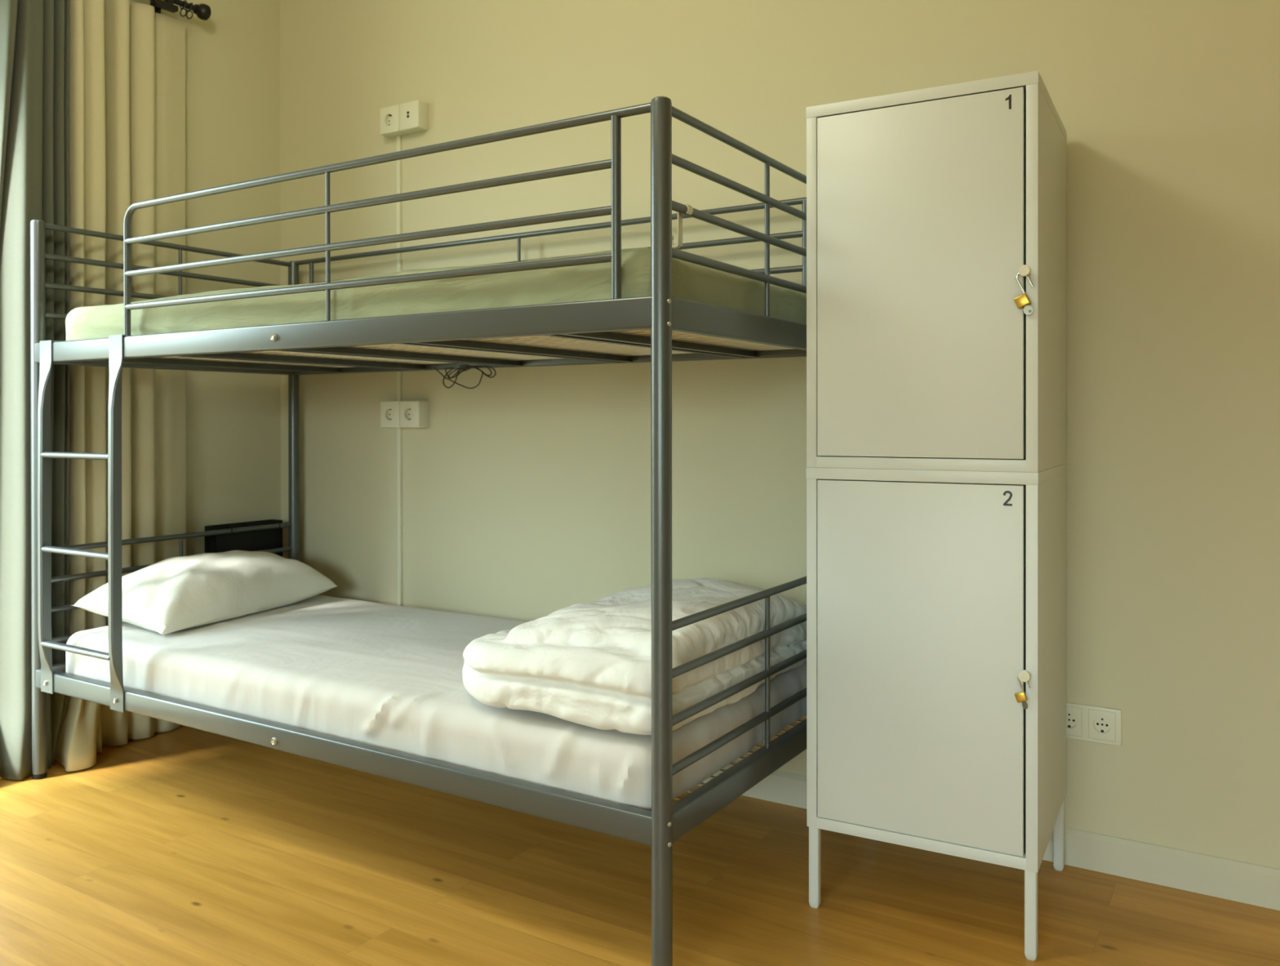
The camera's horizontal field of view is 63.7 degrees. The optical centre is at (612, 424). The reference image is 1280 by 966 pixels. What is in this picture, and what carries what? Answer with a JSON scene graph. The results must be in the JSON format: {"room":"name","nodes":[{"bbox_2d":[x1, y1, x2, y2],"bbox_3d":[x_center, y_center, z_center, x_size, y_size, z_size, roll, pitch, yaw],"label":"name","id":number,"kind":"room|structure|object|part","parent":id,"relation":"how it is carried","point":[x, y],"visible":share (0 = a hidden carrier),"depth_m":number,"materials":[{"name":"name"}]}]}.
{"room":"dormitory","nodes":[
{"label":"dormitory","id":0,"kind":"room"},
{"bbox_2d":[129,0,280,555],"bbox_3d":[-3.162,-0.356,0.924,0.120,2.750,6.964,0,0,33],"label":"wall","id":1,"kind":"structure","parent":0,"point":[233,420],"depth_m":3.64,"materials":[{"name":"beige paint"}]},
{"bbox_2d":[150,0,211,20],"bbox_3d":[-2.087,-1.373,2.394,0.100,0.075,2.607,0,0,33],"label":"curtain rod","id":2,"kind":"object","parent":1,"relation":"attached to","point":[202,11],"visible":1,"depth_m":3.40,"materials":[{"name":"black metal"}]},
{"bbox_2d":[0,0,70,779],"bbox_3d":[-1.707,-0.174,2.960,0.119,2.354,0.295,0,0,33],"label":"curtain","id":3,"kind":"object","parent":2,"relation":"hanging from","point":[34,34],"visible":0.74,"depth_m":2.96,"materials":[{"name":"grey fabric"}]},
{"bbox_2d":[55,0,186,771],"bbox_3d":[-1.506,-0.168,3.210,0.184,2.339,0.478,0,0,33],"label":"curtain","id":4,"kind":"object","parent":2,"relation":"hanging from","point":[126,60],"visible":0.59,"depth_m":3.22,"materials":[{"name":"beige fabric"}]},
{"bbox_2d":[0,724,1279,965],"bbox_3d":[-0.780,1.072,-0.597,5.775,0.100,7.204,0,0,33],"label":"floor","id":5,"kind":"structure","parent":0,"point":[184,845],"depth_m":2.25,"materials":[{"name":"brown wood"}]},
{"bbox_2d":[30,96,806,965],"bbox_3d":[-0.536,0.213,2.757,2.090,1.591,0.980,0,0,33],"label":"bunk bed","id":6,"kind":"object","parent":5,"relation":"on","point":[673,323],"visible":0.7,"depth_m":2.25,"materials":[{"name":"grey metal"}]},
{"bbox_3d":[-1.637,0.212,2.940,0.038,1.586,0.038,0,0,33],"label":"post","id":7,"kind":"part","parent":6,"relation":"part of","materials":[{"name":"grey metal"}]},
{"bbox_3d":[-1.583,0.259,2.888,0.060,0.985,0.070,0,0,33],"label":"ladder rail","id":8,"kind":"part","parent":6,"relation":"part of","materials":[{"name":"grey metal"}]},
{"bbox_3d":[-1.392,-0.315,3.321,0.017,0.016,0.885,0,0,33],"label":"rail","id":9,"kind":"part","parent":6,"relation":"part of","materials":[{"name":"grey metal"}]},
{"bbox_3d":[-1.391,0.623,3.325,0.017,0.016,0.885,0,0,33],"label":"rail","id":10,"kind":"part","parent":6,"relation":"part of","materials":[{"name":"grey metal"}]},
{"bbox_3d":[-1.391,0.533,3.325,0.017,0.016,0.885,0,0,33],"label":"rail","id":11,"kind":"part","parent":6,"relation":"part of","materials":[{"name":"grey metal"}]},
{"bbox_3d":[-1.392,-0.400,3.321,0.017,0.016,0.885,0,0,33],"label":"rail","id":12,"kind":"part","parent":6,"relation":"part of","materials":[{"name":"grey metal"}]},
{"bbox_3d":[-1.299,0.259,2.706,0.060,0.985,0.070,0,0,33],"label":"ladder rail","id":13,"kind":"part","parent":6,"relation":"part of","materials":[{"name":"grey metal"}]},
{"bbox_3d":[-1.392,-0.484,3.321,0.017,0.016,0.885,0,0,33],"label":"rail","id":14,"kind":"part","parent":6,"relation":"part of","materials":[{"name":"grey metal"}]},
{"bbox_3d":[-1.392,-0.570,3.321,0.017,0.016,0.885,0,0,33],"label":"rail","id":15,"kind":"part","parent":6,"relation":"part of","materials":[{"name":"grey metal"}]},
{"bbox_3d":[-1.391,0.447,3.325,0.017,0.016,0.885,0,0,33],"label":"rail","id":16,"kind":"part","parent":6,"relation":"part of","materials":[{"name":"grey metal"}]},
{"bbox_3d":[-1.391,0.361,3.324,0.017,0.016,0.885,0,0,33],"label":"rail","id":17,"kind":"part","parent":6,"relation":"part of","materials":[{"name":"grey metal"}]},
{"bbox_2d":[204,519,282,556],"bbox_3d":[-1.267,0.410,3.585,0.096,0.136,0.280,0,0,33],"label":"storage box","id":18,"kind":"object","parent":6,"relation":"hanging from","point":[260,540],"visible":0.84,"depth_m":3.57,"materials":[{"name":"black plastic"}]},
{"bbox_3d":[-1.145,0.208,3.707,0.038,1.586,0.038,0,0,33],"label":"post","id":19,"kind":"part","parent":6,"relation":"part of","materials":[{"name":"grey metal"}]},
{"bbox_3d":[-0.635,-0.306,2.295,1.517,0.016,0.017,0,0,33],"label":"guard rail","id":20,"kind":"part","parent":6,"relation":"part of","materials":[{"name":"grey metal"}]},
{"bbox_3d":[-0.635,-0.393,2.294,1.517,0.016,0.017,0,0,33],"label":"guard rail","id":21,"kind":"part","parent":6,"relation":"part of","materials":[{"name":"grey metal"}]},
{"bbox_3d":[-0.635,-0.478,2.294,1.517,0.016,0.017,0,0,33],"label":"guard rail","id":22,"kind":"part","parent":6,"relation":"part of","materials":[{"name":"grey metal"}]},
{"bbox_2d":[65,247,806,359],"bbox_3d":[-0.518,-0.275,2.759,1.962,0.148,0.872,0,0,33],"label":"mattress","id":23,"kind":"object","parent":6,"relation":"on","point":[692,282],"visible":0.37,"depth_m":2.21,"materials":[{"name":"fabric"}]},
{"bbox_2d":[66,594,806,809],"bbox_3d":[-0.517,0.652,2.759,1.962,0.138,0.876,0,0,33],"label":"mattress","id":24,"kind":"object","parent":6,"relation":"on","point":[387,676],"visible":0.61,"depth_m":2.41,"materials":[{"name":"white fabric"}]},
{"bbox_2d":[71,550,337,635],"bbox_3d":[-1.216,0.492,3.198,0.352,0.176,0.756,0,0,33],"label":"pillow","id":25,"kind":"object","parent":24,"relation":"on","point":[166,596],"visible":0.98,"depth_m":3.06,"materials":[{"name":"white fabric"}]},
{"bbox_2d":[462,577,806,734],"bbox_3d":[0.053,0.473,2.389,0.626,0.211,0.848,0,0,33],"label":"duvet","id":26,"kind":"object","parent":24,"relation":"on","point":[587,664],"visible":0.82,"depth_m":2.06,"materials":[{"name":"white fabric"}]},
{"bbox_2d":[433,364,496,388],"bbox_3d":[-0.465,-0.147,3.186,0.268,0.075,0.055,0,0,33],"label":"cable","id":27,"kind":"object","parent":6,"relation":"hanging from","point":[459,371],"visible":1,"depth_m":3.18,"materials":[{"name":"black plastic"}]},
{"bbox_3d":[-0.284,-0.577,3.151,2.023,0.016,0.017,0,0,33],"label":"guard rail","id":28,"kind":"part","parent":6,"relation":"part of","materials":[{"name":"grey metal"}]},
{"bbox_3d":[-0.285,-0.491,3.152,1.855,0.016,0.017,0,0,33],"label":"guard rail","id":29,"kind":"part","parent":6,"relation":"part of","materials":[{"name":"grey metal"}]},
{"bbox_3d":[0.088,0.214,1.834,0.038,1.586,0.038,0,0,33],"label":"post","id":30,"kind":"part","parent":6,"relation":"part of","materials":[{"name":"grey metal"}]},
{"bbox_2d":[671,203,693,248],"bbox_3d":[0.124,-0.366,1.915,0.050,0.083,0.017,0,0,33],"label":"coat hook","id":31,"kind":"object","parent":6,"relation":"attached to","point":[690,210],"visible":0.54,"depth_m":1.91,"materials":[{"name":"beige plastic"}]},
{"bbox_3d":[0.334,0.364,2.218,0.017,0.016,0.885,0,0,33],"label":"rail","id":32,"kind":"part","parent":6,"relation":"part of","materials":[{"name":"grey metal"}]},
{"bbox_3d":[0.333,-0.312,2.215,0.017,0.016,0.885,0,0,33],"label":"rail","id":33,"kind":"part","parent":6,"relation":"part of","materials":[{"name":"grey metal"}]},
{"bbox_3d":[0.333,-0.398,2.215,0.017,0.016,0.885,0,0,33],"label":"rail","id":34,"kind":"part","parent":6,"relation":"part of","materials":[{"name":"grey metal"}]},
{"bbox_3d":[0.333,-0.482,2.214,0.017,0.016,0.885,0,0,33],"label":"rail","id":35,"kind":"part","parent":6,"relation":"part of","materials":[{"name":"grey metal"}]},
{"bbox_3d":[0.333,-0.568,2.214,0.017,0.016,0.885,0,0,33],"label":"rail","id":36,"kind":"part","parent":6,"relation":"part of","materials":[{"name":"grey metal"}]},
{"bbox_3d":[0.334,0.625,2.219,0.017,0.016,0.885,0,0,33],"label":"rail","id":37,"kind":"part","parent":6,"relation":"part of","materials":[{"name":"grey metal"}]},
{"bbox_3d":[0.334,0.536,2.219,0.017,0.016,0.885,0,0,33],"label":"rail","id":38,"kind":"part","parent":6,"relation":"part of","materials":[{"name":"grey metal"}]},
{"bbox_3d":[0.334,0.450,2.218,0.017,0.016,0.885,0,0,33],"label":"rail","id":39,"kind":"part","parent":6,"relation":"part of","materials":[{"name":"grey metal"}]},
{"bbox_3d":[-0.285,-0.403,3.152,1.855,0.016,0.017,0,0,33],"label":"guard rail","id":40,"kind":"part","parent":6,"relation":"part of","materials":[{"name":"grey metal"}]},
{"bbox_2d":[806,462,1066,960],"bbox_3d":[0.712,0.549,2.234,0.452,0.920,0.493,0,0,30],"label":"locker","id":41,"kind":"object","parent":5,"relation":"on","point":[930,593],"visible":0.9,"depth_m":2.04,"materials":[{"name":"white metal"}]},
{"bbox_3d":[0.424,0.924,2.157,0.022,0.171,0.022,0,0,30],"label":"leg","id":42,"kind":"part","parent":41,"relation":"part of","materials":[{"name":"white metal"}]},
{"bbox_3d":[0.605,0.466,2.049,0.401,0.700,0.019,0,0,30],"label":"door","id":43,"kind":"part","parent":41,"relation":"part of","materials":[{"name":"white metal"}]},
{"bbox_2d":[805,71,1066,471],"bbox_3d":[0.711,-0.286,2.231,0.452,0.750,0.493,0,0,30],"label":"locker","id":44,"kind":"object","parent":41,"relation":"on","point":[926,207],"visible":1,"depth_m":2.03,"materials":[{"name":"white metal"}]},
{"bbox_3d":[0.716,-0.649,2.239,0.452,0.024,0.471,0,0,30],"label":"panel","id":45,"kind":"part","parent":44,"relation":"part of","materials":[{"name":"white metal"}]},
{"bbox_2d":[1013,272,1034,315],"bbox_3d":[0.771,-0.245,1.931,0.035,0.083,0.012,0,0,30],"label":"padlock","id":46,"kind":"object","parent":44,"relation":"attached to","point":[1022,300],"visible":1,"depth_m":1.93,"materials":[{"name":"gold metal"}]},
{"bbox_3d":[0.772,-0.286,1.927,0.022,0.021,0.025,0,0,30],"label":"knob","id":47,"kind":"part","parent":44,"relation":"part of","materials":[{"name":"beige plastic"}]},
{"bbox_3d":[0.717,0.101,2.241,0.452,0.024,0.471,0,0,30],"label":"panel","id":48,"kind":"part","parent":41,"relation":"part of","materials":[{"name":"white metal"}]},
{"bbox_2d":[1014,676,1031,708],"bbox_3d":[0.770,0.501,1.934,0.029,0.065,0.011,0,0,26],"label":"padlock","id":49,"kind":"object","parent":41,"relation":"attached to","point":[1020,696],"visible":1,"depth_m":1.93,"materials":[{"name":"gold metal"}]},
{"bbox_3d":[0.773,0.470,1.929,0.022,0.021,0.025,0,0,30],"label":"knob","id":50,"kind":"part","parent":41,"relation":"part of","materials":[{"name":"beige plastic"}]},
{"bbox_3d":[0.792,0.925,1.948,0.022,0.171,0.022,0,0,30],"label":"leg","id":51,"kind":"part","parent":41,"relation":"part of","materials":[{"name":"white metal"}]},
{"bbox_3d":[1.011,0.923,2.333,0.022,0.171,0.022,0,0,30],"label":"leg","id":52,"kind":"part","parent":41,"relation":"part of","materials":[{"name":"white metal"}]},
{"bbox_2d":[280,0,1279,868],"bbox_3d":[1.131,-0.367,2.378,5.775,2.750,0.120,0,0,33],"label":"wall","id":53,"kind":"structure","parent":0,"point":[526,490],"depth_m":2.75,"materials":[{"name":"beige paint"}]},
{"bbox_2d":[396,135,402,400],"bbox_3d":[-0.722,-0.527,3.489,0.015,0.897,0.011,0,0,33],"label":"duct","id":54,"kind":"object","parent":53,"relation":"attached to","point":[399,374],"visible":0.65,"depth_m":3.48,"materials":[{"name":"beige plastic"}]},
{"bbox_2d":[397,427,402,605],"bbox_3d":[-0.720,0.467,3.493,0.015,0.911,0.011,0,0,33],"label":"duct","id":55,"kind":"object","parent":53,"relation":"attached to","point":[399,429],"visible":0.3,"depth_m":3.49,"materials":[{"name":"beige plastic"}]},
{"bbox_2d":[380,100,428,137],"bbox_3d":[-0.697,-1.020,3.447,0.176,0.089,0.051,0,0,33],"label":"wall socket","id":56,"kind":"object","parent":53,"relation":"attached to","point":[412,117],"visible":1,"depth_m":3.42,"materials":[{"name":"beige plastic"}]},
{"bbox_2d":[380,400,428,427],"bbox_3d":[-0.696,-0.033,3.452,0.176,0.089,0.050,0,0,33],"label":"wall socket","id":57,"kind":"object","parent":53,"relation":"attached to","point":[393,414],"visible":1,"depth_m":3.42,"materials":[{"name":"beige plastic"}]},
{"bbox_2d":[697,761,1279,910],"bbox_3d":[1.102,0.967,2.325,5.523,0.082,0.012,0,0,33],"label":"baseboard","id":58,"kind":"structure","parent":53,"relation":"attached to","point":[1238,881],"depth_m":2.26,"materials":[{"name":"beige wood"}]},
{"bbox_2d":[1066,702,1121,746],"bbox_3d":[1.075,0.679,2.343,0.152,0.082,0.010,0,0,33],"label":"wall outlet","id":59,"kind":"object","parent":53,"relation":"attached to","point":[1092,723],"visible":0.78,"depth_m":2.33,"materials":[{"name":"beige plastic"}]}
]}

